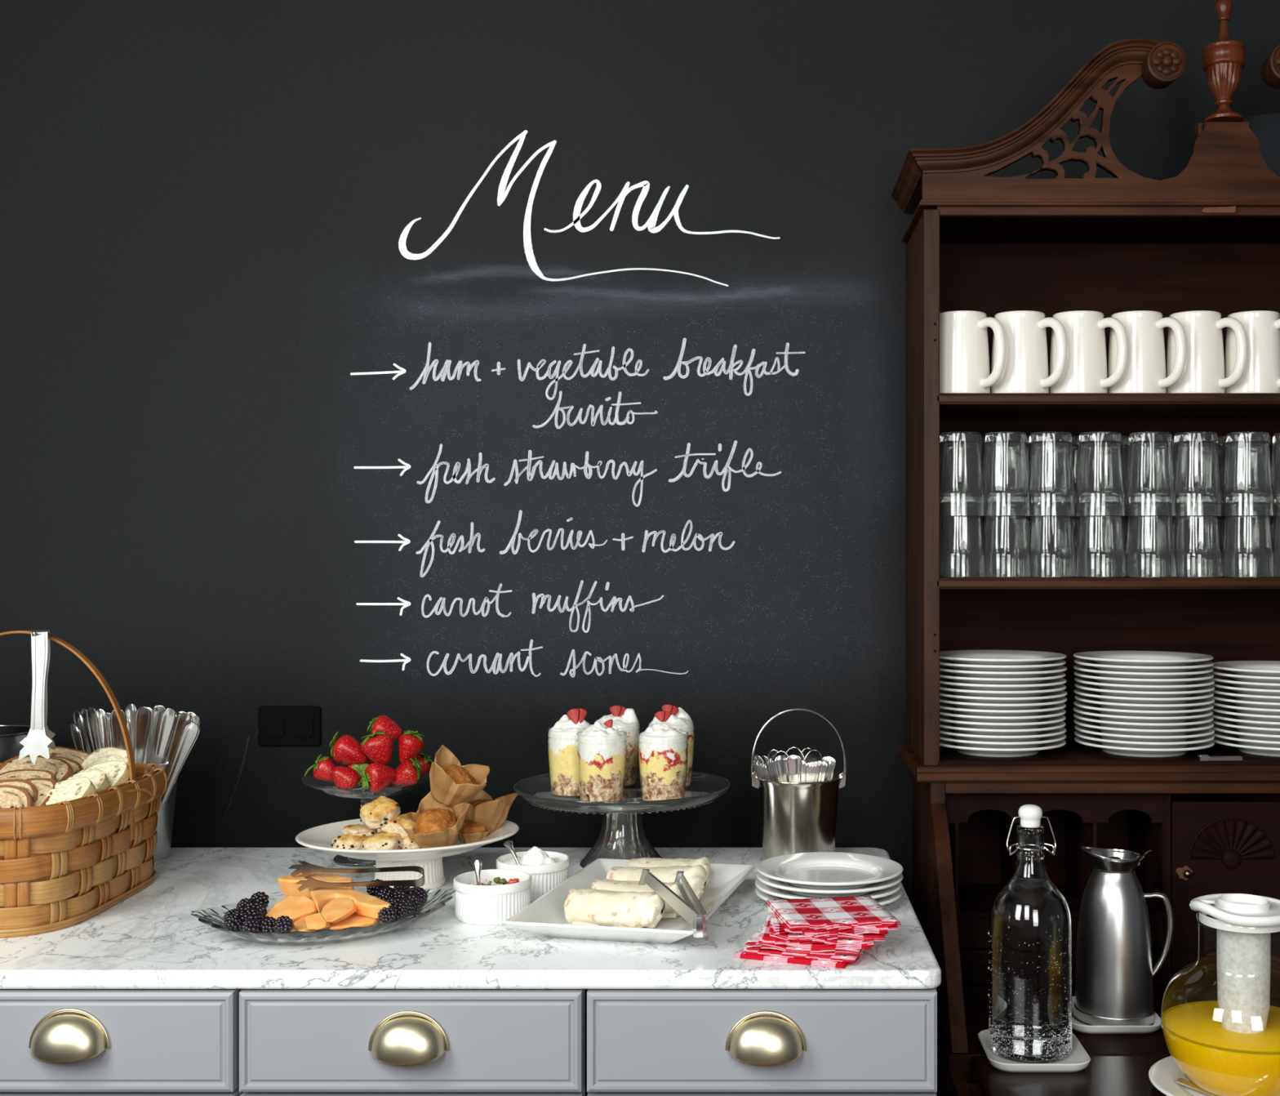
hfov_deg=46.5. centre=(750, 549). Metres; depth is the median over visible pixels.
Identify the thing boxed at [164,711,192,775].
table knife
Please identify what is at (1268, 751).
plate
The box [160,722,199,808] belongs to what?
table knife
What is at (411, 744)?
strawberry
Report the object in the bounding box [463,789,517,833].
muffin
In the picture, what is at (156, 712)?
table knife
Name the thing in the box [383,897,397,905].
blackberry
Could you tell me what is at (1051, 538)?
tumbler
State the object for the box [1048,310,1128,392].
mug
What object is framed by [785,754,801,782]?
teaspoon
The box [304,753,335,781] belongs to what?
strawberry
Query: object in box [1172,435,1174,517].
tumbler
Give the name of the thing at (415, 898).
blackberry
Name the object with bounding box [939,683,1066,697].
plate
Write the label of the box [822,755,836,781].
teaspoon
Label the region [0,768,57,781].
bread slice
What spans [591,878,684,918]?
burrito
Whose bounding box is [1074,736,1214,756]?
plate
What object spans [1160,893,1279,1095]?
jug
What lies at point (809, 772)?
teaspoon
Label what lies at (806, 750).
teaspoon
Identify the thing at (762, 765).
teaspoon
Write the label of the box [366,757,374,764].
strawberry
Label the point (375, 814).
scone
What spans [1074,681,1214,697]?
plate
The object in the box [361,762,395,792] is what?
strawberry
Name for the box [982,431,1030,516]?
tumbler
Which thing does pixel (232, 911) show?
blackberry
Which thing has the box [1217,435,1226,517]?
tumbler
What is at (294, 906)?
chunk
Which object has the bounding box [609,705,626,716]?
strawberry slice
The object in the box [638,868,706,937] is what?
serving tongs
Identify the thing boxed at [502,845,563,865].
sour cream
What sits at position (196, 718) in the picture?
table knife
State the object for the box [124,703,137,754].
table knife
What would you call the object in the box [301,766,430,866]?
dish
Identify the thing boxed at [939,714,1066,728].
plate
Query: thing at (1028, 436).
tumbler
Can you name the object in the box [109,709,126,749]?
table knife
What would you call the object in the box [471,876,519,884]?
salsa
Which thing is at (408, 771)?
strawberry
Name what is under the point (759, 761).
teaspoon
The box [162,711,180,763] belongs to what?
table knife
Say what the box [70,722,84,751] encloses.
table knife
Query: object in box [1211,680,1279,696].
plate
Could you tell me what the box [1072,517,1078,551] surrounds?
tumbler
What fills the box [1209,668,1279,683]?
plate
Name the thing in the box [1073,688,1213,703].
plate
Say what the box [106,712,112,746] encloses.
table knife
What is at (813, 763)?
teaspoon
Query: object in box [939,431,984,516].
tumbler
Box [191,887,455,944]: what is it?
glass dish
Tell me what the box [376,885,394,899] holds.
blackberry
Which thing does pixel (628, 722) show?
jar
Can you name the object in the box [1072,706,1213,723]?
plate
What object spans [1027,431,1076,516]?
tumbler
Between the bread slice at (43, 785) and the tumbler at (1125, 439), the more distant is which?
the tumbler at (1125, 439)
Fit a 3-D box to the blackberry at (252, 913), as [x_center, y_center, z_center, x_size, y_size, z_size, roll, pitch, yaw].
[-0.551,0.406,1.633,0.027,0.022,0.021,0,0,-45]
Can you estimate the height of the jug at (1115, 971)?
0.222 m
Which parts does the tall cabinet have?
waist moulding, panel, drawer, drawer, drawer, drawer, knob, knob, knob, scroll moulding, drawer, drawer, drawer, bead moulding, panel, waist moulding, bead moulding, rail, desk rail, drawer, drawer, drawer, door frame, door knob, hinge plate, prospect door, leaning panel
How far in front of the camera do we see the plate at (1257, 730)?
2.05 m
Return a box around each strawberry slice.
[567,707,586,724]
[604,719,613,727]
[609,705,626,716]
[654,710,671,721]
[661,703,679,715]
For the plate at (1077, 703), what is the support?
on the plate at (1079, 709)
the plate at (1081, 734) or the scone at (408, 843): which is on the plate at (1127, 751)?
the plate at (1081, 734)
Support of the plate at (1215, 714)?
on the plate at (1257, 730)
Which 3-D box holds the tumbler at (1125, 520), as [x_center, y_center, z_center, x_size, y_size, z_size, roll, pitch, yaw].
[0.514,-0.021,2.116,0.070,0.116,0.070,0,0,34]
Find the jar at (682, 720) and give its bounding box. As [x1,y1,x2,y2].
[647,706,695,787]
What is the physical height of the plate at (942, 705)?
0.017 m
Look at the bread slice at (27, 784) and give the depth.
1.75 m
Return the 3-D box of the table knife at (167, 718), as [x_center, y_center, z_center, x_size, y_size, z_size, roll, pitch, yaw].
[-0.824,0.311,2.046,0.070,0.190,0.018,0,0,22]
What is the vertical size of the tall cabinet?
2.089 m
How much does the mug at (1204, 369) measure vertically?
0.115 m
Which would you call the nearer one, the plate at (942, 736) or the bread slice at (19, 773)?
the bread slice at (19, 773)
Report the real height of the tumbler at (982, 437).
0.116 m
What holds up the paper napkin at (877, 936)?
on the paper napkin at (765, 931)
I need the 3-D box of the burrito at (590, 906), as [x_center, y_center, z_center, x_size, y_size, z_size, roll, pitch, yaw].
[-0.154,0.405,1.680,0.115,0.040,0.056,0,0,10]
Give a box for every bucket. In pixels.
[127,762,177,861]
[751,707,846,859]
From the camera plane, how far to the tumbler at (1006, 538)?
2.01 m
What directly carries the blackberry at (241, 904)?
on the glass dish at (437, 898)
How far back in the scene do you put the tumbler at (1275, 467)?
2.03 m
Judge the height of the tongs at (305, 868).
0.025 m
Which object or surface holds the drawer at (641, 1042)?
on the floor
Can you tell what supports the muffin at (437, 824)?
on the cake stand at (321, 837)
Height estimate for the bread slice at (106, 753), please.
0.049 m
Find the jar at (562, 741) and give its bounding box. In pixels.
[546,714,591,797]
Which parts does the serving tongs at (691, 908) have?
arm, arm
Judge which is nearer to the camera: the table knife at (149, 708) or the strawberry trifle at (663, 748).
the strawberry trifle at (663, 748)
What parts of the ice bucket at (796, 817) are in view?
bail handle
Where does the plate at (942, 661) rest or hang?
on the plate at (1043, 671)
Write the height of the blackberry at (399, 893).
0.025 m
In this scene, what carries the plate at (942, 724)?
on the plate at (942, 730)
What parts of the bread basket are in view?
hoop handle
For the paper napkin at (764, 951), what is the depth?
1.55 m
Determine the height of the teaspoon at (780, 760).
0.110 m
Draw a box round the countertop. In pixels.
[0,847,941,988]
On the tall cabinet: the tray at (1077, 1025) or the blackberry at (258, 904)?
the tray at (1077, 1025)
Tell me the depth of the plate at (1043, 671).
2.03 m
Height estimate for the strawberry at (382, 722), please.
0.035 m
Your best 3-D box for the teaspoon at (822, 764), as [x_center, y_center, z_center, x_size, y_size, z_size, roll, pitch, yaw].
[0.089,0.335,2.011,0.022,0.100,0.004,0,0,17]
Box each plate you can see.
[755,878,902,898]
[755,887,902,905]
[756,851,902,888]
[756,871,902,897]
[939,648,1066,665]
[939,657,1066,671]
[939,664,1066,677]
[939,671,1065,684]
[939,677,1066,690]
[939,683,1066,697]
[939,689,1066,703]
[939,695,1066,710]
[939,702,1066,715]
[939,707,1066,722]
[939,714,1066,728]
[939,720,1066,735]
[939,726,1066,742]
[939,733,1066,748]
[939,738,1066,756]
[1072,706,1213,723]
[1073,650,1213,666]
[1073,657,1213,672]
[1073,663,1213,678]
[1073,670,1213,684]
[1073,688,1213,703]
[1073,699,1213,716]
[1073,711,1213,728]
[1073,717,1213,735]
[1074,675,1214,691]
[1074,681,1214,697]
[1074,693,1214,710]
[1074,724,1214,742]
[1074,729,1214,748]
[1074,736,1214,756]
[1148,1055,1210,1095]
[1209,660,1279,676]
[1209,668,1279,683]
[1209,674,1279,689]
[1210,686,1279,702]
[1210,704,1279,721]
[1210,710,1279,728]
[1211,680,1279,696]
[1211,692,1279,708]
[1211,698,1279,715]
[1211,717,1279,734]
[1211,723,1279,741]
[1212,729,1279,747]
[1212,735,1279,756]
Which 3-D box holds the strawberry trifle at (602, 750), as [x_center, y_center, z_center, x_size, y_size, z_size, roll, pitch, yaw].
[-0.197,0.278,1.957,0.067,0.106,0.067,0,0,36]
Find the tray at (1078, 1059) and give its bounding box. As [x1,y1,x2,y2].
[977,1028,1090,1071]
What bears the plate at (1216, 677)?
on the plate at (1219, 684)
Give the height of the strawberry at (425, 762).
0.040 m
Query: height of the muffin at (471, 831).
0.031 m
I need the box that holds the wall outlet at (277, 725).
[257,705,320,745]
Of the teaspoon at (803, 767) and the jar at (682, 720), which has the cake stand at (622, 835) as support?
the jar at (682, 720)
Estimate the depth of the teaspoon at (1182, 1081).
1.67 m
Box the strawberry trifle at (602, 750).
[576,720,626,801]
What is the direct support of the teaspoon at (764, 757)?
in the ice bucket at (796, 817)
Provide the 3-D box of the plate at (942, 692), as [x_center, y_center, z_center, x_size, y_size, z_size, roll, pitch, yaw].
[0.350,0.208,2.099,0.192,0.017,0.192,0,0,28]
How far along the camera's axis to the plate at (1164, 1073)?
1.69 m
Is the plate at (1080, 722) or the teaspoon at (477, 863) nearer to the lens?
the teaspoon at (477, 863)
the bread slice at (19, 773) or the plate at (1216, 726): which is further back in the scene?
the plate at (1216, 726)
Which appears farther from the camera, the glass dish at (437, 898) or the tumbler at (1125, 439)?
the tumbler at (1125, 439)
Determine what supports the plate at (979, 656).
on the plate at (942, 661)
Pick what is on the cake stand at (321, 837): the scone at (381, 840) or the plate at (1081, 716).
the scone at (381, 840)
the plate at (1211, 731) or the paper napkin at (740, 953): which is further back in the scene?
the plate at (1211, 731)
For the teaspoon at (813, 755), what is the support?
in the ice bucket at (796, 817)
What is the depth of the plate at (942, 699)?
2.04 m
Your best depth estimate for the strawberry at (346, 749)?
2.02 m
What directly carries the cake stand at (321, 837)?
on the countertop
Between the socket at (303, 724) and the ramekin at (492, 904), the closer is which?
the ramekin at (492, 904)
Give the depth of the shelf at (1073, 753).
2.02 m
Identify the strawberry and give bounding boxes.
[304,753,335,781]
[329,730,368,764]
[331,765,362,787]
[347,761,368,783]
[360,730,392,764]
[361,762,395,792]
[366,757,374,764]
[367,715,403,739]
[391,756,421,785]
[398,729,424,762]
[412,751,433,776]
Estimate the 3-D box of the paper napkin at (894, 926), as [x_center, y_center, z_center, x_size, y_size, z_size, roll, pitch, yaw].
[0.089,0.396,1.615,0.121,0.010,0.121,0,0,-7]
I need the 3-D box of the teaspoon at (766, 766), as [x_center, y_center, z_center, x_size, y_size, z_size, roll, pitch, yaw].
[0.032,0.336,2.007,0.026,0.098,0.005,0,0,-15]
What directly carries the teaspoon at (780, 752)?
in the ice bucket at (796, 817)
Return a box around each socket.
[264,714,284,737]
[293,714,313,737]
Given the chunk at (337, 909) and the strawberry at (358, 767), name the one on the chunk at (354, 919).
the chunk at (337, 909)
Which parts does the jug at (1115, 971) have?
thumb lever, handle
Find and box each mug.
[939,310,1006,392]
[991,310,1067,392]
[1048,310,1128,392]
[1107,310,1186,392]
[1165,310,1248,392]
[1224,310,1279,392]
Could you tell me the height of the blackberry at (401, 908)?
0.023 m
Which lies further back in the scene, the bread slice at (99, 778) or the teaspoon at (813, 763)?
the teaspoon at (813, 763)
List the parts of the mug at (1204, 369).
handle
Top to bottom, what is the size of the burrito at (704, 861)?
0.038 m
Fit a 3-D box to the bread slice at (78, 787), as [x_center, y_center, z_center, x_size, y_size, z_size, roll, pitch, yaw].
[-0.811,0.296,1.737,0.083,0.056,0.062,0,0,14]
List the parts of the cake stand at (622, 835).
plate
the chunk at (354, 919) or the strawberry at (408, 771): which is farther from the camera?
the strawberry at (408, 771)
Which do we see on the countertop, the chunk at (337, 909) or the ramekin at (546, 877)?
the ramekin at (546, 877)
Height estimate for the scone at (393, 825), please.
0.034 m
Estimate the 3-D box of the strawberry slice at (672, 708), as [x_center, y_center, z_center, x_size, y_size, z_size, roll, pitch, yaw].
[-0.112,0.224,2.071,0.024,0.018,0.010,0,0,-9]
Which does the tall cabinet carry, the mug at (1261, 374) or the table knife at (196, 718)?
the mug at (1261, 374)
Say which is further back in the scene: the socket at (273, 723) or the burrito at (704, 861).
the socket at (273, 723)
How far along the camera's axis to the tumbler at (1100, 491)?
2.02 m
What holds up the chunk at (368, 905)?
on the chunk at (354, 919)
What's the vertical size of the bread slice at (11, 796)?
0.068 m
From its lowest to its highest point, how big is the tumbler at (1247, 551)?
0.116 m
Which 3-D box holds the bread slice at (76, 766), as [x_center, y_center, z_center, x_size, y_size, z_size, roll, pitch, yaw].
[-0.900,0.289,1.865,0.108,0.055,0.080,0,0,1]
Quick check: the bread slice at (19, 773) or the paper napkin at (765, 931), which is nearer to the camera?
the paper napkin at (765, 931)
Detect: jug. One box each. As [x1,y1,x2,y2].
[1071,844,1173,1025]
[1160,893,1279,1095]
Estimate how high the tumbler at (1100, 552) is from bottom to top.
0.116 m
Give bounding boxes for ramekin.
[453,868,532,924]
[496,850,569,902]
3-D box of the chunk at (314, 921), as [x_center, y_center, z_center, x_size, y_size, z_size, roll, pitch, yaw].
[-0.472,0.405,1.618,0.028,0.014,0.044,0,0,0]
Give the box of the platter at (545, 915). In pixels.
[505,857,755,942]
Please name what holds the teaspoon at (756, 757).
in the ice bucket at (796, 817)
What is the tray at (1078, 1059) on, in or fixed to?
on the tall cabinet
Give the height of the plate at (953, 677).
0.017 m
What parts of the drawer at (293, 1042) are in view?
cup pull, drawer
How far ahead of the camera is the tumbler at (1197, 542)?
2.01 m
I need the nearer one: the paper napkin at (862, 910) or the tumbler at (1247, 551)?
the paper napkin at (862, 910)
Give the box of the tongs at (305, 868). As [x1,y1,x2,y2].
[288,860,424,890]
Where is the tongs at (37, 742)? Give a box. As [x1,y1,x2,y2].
[17,629,56,764]
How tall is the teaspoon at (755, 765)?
0.102 m
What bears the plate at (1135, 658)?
on the plate at (1081, 661)
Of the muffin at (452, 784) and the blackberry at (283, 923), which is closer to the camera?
the blackberry at (283, 923)
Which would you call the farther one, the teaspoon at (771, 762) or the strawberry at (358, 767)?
the strawberry at (358, 767)
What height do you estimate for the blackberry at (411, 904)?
0.021 m
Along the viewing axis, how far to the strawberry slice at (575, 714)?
1.99 m
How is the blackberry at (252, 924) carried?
on the glass dish at (437, 898)
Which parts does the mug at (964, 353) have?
handle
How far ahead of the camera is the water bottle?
1.77 m
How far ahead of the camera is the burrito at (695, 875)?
1.79 m
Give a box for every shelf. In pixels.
[937,392,1279,418]
[937,577,1279,588]
[937,740,1279,765]
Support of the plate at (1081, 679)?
on the plate at (1080, 685)
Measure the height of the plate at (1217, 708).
0.017 m
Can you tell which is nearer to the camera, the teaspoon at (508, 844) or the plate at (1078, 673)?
the teaspoon at (508, 844)
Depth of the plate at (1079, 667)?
2.04 m
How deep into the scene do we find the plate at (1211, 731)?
2.04 m
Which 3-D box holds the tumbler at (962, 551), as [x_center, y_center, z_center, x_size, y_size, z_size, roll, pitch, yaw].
[0.289,-0.021,2.042,0.070,0.116,0.070,0,0,0]
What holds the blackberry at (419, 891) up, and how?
on the glass dish at (437, 898)
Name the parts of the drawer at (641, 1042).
drawer, cup pull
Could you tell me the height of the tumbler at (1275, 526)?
0.116 m
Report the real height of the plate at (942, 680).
0.017 m
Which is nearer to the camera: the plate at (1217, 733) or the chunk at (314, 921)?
the chunk at (314, 921)
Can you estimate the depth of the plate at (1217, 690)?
2.05 m
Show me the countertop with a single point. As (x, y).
(151, 938)
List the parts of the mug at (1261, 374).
handle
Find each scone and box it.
[330,832,368,848]
[342,823,377,836]
[360,794,400,829]
[361,831,403,849]
[380,816,414,839]
[401,836,420,848]
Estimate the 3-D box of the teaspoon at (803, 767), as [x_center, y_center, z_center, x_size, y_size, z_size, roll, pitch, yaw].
[0.070,0.334,2.003,0.011,0.102,0.009,0,0,3]
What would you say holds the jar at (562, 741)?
on the cake stand at (622, 835)
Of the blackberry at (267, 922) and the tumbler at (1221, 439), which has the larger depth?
the tumbler at (1221, 439)
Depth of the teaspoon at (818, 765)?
2.00 m
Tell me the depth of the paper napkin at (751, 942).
1.55 m
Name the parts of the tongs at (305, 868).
spring arm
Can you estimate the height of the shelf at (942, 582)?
0.015 m
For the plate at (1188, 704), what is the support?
on the plate at (1077, 703)
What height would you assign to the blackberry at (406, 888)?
0.021 m
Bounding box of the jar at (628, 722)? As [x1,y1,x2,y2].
[593,707,640,786]
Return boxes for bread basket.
[0,630,167,937]
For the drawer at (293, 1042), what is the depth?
1.51 m
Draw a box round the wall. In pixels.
[0,0,1279,906]
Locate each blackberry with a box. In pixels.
[222,907,239,922]
[223,914,241,929]
[233,908,247,930]
[235,897,252,909]
[241,917,261,931]
[242,907,263,920]
[243,900,266,917]
[250,891,269,906]
[260,915,275,931]
[272,915,293,932]
[366,878,384,896]
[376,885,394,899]
[377,904,396,922]
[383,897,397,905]
[391,887,408,900]
[391,900,408,919]
[392,885,410,892]
[399,897,416,915]
[403,893,422,915]
[407,886,427,904]
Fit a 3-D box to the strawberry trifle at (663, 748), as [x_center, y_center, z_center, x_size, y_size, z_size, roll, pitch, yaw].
[-0.115,0.280,1.957,0.067,0.102,0.067,0,0,29]
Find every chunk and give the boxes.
[265,894,318,927]
[277,871,354,897]
[293,915,314,931]
[305,911,330,928]
[308,886,391,918]
[320,897,356,922]
[328,911,381,928]
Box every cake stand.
[295,817,519,888]
[513,767,730,868]
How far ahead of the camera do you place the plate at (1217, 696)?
2.05 m
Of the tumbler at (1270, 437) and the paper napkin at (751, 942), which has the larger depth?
the tumbler at (1270, 437)
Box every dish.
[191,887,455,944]
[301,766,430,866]
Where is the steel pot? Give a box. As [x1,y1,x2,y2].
[0,724,31,762]
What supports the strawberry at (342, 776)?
on the dish at (329, 788)
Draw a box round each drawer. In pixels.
[0,988,243,1095]
[239,988,587,1095]
[586,986,937,1095]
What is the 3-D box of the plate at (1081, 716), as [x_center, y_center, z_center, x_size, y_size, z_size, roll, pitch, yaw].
[0.555,0.243,2.100,0.192,0.017,0.192,0,0,24]
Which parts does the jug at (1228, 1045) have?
lid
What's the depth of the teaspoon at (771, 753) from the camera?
2.05 m
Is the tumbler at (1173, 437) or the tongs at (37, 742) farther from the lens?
the tumbler at (1173, 437)
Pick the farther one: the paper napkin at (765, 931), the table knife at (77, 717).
the table knife at (77, 717)
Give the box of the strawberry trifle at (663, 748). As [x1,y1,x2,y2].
[637,722,688,800]
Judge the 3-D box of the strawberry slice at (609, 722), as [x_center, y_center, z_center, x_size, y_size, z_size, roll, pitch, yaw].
[-0.188,0.229,1.955,0.011,0.012,0.006,0,0,7]
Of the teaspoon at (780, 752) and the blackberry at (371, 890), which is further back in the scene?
the teaspoon at (780, 752)
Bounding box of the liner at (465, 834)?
[457,826,491,843]
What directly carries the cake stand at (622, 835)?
on the countertop
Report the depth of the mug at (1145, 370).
2.02 m
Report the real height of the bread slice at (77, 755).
0.056 m
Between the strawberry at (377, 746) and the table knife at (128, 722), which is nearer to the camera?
the strawberry at (377, 746)
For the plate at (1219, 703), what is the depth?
2.05 m
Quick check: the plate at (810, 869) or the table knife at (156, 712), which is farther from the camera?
the table knife at (156, 712)
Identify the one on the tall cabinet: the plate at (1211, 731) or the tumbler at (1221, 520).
the tumbler at (1221, 520)
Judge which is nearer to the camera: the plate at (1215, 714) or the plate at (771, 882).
the plate at (771, 882)
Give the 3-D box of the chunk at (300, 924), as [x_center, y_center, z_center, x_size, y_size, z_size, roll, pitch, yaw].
[-0.492,0.414,1.632,0.022,0.011,0.065,0,0,-15]
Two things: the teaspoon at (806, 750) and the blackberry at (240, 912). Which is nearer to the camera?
the blackberry at (240, 912)
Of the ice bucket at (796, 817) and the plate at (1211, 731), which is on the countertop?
the ice bucket at (796, 817)
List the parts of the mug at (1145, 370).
handle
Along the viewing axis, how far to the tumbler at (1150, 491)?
2.02 m
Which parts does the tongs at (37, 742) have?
arm, arm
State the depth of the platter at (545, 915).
1.69 m
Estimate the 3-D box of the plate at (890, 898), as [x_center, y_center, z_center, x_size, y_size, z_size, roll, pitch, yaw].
[0.095,0.421,1.805,0.178,0.017,0.178,0,0,-34]
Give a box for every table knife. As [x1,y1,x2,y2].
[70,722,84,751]
[72,710,89,752]
[80,707,93,752]
[85,706,102,751]
[96,708,109,747]
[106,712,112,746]
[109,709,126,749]
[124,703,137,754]
[124,715,130,749]
[133,706,151,762]
[142,706,152,763]
[146,704,165,763]
[152,707,177,764]
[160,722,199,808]
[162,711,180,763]
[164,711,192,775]
[174,714,199,782]
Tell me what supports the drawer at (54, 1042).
on the floor
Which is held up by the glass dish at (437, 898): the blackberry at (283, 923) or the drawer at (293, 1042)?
the blackberry at (283, 923)
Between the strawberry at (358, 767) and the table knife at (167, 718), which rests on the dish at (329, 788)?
the strawberry at (358, 767)
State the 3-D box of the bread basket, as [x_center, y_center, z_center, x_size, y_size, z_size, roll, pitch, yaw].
[-0.904,0.265,1.812,0.304,0.330,0.380,0,0,0]
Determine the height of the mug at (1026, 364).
0.115 m
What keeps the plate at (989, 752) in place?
on the tall cabinet
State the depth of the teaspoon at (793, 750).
2.04 m
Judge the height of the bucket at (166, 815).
0.136 m
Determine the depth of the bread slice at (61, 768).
1.85 m
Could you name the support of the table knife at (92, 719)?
in the bucket at (166, 815)
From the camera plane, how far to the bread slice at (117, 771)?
1.84 m
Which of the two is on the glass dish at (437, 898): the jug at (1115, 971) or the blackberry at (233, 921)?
the blackberry at (233, 921)
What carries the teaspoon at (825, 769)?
in the ice bucket at (796, 817)
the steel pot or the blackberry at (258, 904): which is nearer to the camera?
the blackberry at (258, 904)
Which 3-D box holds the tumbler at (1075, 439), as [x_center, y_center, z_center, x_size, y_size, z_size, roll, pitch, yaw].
[0.453,-0.104,2.116,0.070,0.116,0.070,0,0,16]
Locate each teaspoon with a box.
[472,858,482,884]
[503,840,520,864]
[753,759,761,786]
[754,754,764,770]
[756,759,764,778]
[760,761,768,779]
[761,755,768,762]
[764,763,770,780]
[766,757,778,781]
[767,748,777,758]
[773,750,788,778]
[774,755,787,782]
[784,746,804,759]
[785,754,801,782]
[800,760,806,782]
[801,746,812,756]
[804,748,822,762]
[804,762,813,782]
[809,761,816,782]
[813,760,820,782]
[817,760,824,781]
[821,760,827,781]
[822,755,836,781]
[1176,1077,1216,1095]
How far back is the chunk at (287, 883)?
1.74 m
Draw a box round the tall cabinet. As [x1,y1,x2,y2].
[891,0,1279,1095]
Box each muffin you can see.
[395,791,470,848]
[429,744,489,807]
[457,819,491,843]
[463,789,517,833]
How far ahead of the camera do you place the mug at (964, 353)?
2.02 m
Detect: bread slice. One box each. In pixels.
[0,754,83,774]
[0,755,73,782]
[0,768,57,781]
[0,777,38,803]
[0,784,32,808]
[24,777,56,805]
[45,776,96,804]
[48,746,91,764]
[66,768,109,792]
[77,760,129,788]
[80,746,128,768]
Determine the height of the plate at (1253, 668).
0.017 m
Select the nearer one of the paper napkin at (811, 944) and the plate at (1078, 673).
the paper napkin at (811, 944)
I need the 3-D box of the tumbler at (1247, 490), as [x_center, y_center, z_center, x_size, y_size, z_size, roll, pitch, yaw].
[0.684,-0.104,2.042,0.070,0.116,0.070,0,0,-19]
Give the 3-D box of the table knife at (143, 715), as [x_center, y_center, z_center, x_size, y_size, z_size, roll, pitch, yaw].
[-0.850,0.311,2.053,0.047,0.191,0.012,0,0,32]
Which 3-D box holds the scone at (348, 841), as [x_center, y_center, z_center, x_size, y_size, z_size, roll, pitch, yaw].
[-0.500,0.368,1.861,0.049,0.025,0.048,0,0,-27]
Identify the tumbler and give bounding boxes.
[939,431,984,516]
[939,515,984,577]
[981,435,984,517]
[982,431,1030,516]
[982,515,1030,577]
[1026,435,1029,517]
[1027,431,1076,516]
[1027,515,1076,577]
[1071,435,1079,517]
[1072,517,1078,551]
[1075,431,1126,516]
[1075,515,1126,577]
[1121,435,1128,517]
[1122,517,1128,551]
[1125,431,1176,516]
[1125,515,1176,577]
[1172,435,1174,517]
[1173,431,1222,516]
[1173,515,1222,577]
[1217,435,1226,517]
[1218,517,1225,551]
[1222,431,1274,516]
[1222,515,1274,577]
[1269,435,1272,517]
[1270,432,1279,516]
[1271,516,1279,577]
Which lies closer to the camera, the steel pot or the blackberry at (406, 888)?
the blackberry at (406, 888)
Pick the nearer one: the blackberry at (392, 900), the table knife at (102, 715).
the blackberry at (392, 900)
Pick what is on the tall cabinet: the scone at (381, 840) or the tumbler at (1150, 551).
the tumbler at (1150, 551)
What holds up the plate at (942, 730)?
on the plate at (942, 736)
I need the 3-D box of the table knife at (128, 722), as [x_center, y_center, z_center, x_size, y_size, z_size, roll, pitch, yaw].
[-0.879,0.319,2.083,0.019,0.172,0.005,0,0,12]
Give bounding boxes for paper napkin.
[733,944,850,968]
[742,946,866,962]
[745,922,862,955]
[755,931,871,949]
[758,911,874,946]
[766,895,901,928]
[766,903,888,936]
[768,919,884,940]
[775,913,898,933]
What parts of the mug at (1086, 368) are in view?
handle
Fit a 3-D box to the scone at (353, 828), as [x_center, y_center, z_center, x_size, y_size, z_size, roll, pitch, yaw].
[-0.496,0.358,1.886,0.042,0.019,0.045,0,0,-35]
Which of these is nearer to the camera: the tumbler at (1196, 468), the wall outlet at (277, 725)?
the tumbler at (1196, 468)
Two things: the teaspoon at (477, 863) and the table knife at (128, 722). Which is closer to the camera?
the teaspoon at (477, 863)
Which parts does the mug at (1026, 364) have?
handle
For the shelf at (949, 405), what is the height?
0.015 m
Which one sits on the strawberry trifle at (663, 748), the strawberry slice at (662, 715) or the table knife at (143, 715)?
the strawberry slice at (662, 715)
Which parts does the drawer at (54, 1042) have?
cup pull, drawer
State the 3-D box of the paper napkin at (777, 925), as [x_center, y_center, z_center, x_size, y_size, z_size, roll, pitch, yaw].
[0.081,0.398,1.613,0.121,0.013,0.121,0,0,-3]
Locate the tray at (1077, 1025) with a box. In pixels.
[1071,995,1160,1033]
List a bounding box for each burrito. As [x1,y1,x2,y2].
[564,887,665,927]
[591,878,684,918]
[606,864,706,898]
[628,856,711,893]
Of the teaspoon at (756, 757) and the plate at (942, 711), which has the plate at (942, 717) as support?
the plate at (942, 711)
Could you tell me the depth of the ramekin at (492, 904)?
1.71 m
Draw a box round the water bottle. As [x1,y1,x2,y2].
[988,804,1072,1062]
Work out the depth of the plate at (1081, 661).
2.03 m
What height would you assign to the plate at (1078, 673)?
0.017 m
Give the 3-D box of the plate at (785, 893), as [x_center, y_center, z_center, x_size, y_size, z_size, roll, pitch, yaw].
[0.095,0.412,1.805,0.178,0.017,0.178,0,0,6]
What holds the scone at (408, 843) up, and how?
on the cake stand at (321, 837)
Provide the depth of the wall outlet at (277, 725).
2.23 m
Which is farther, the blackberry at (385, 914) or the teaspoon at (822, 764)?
the teaspoon at (822, 764)
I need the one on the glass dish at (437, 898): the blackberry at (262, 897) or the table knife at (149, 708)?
the blackberry at (262, 897)
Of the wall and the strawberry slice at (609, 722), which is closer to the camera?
the strawberry slice at (609, 722)

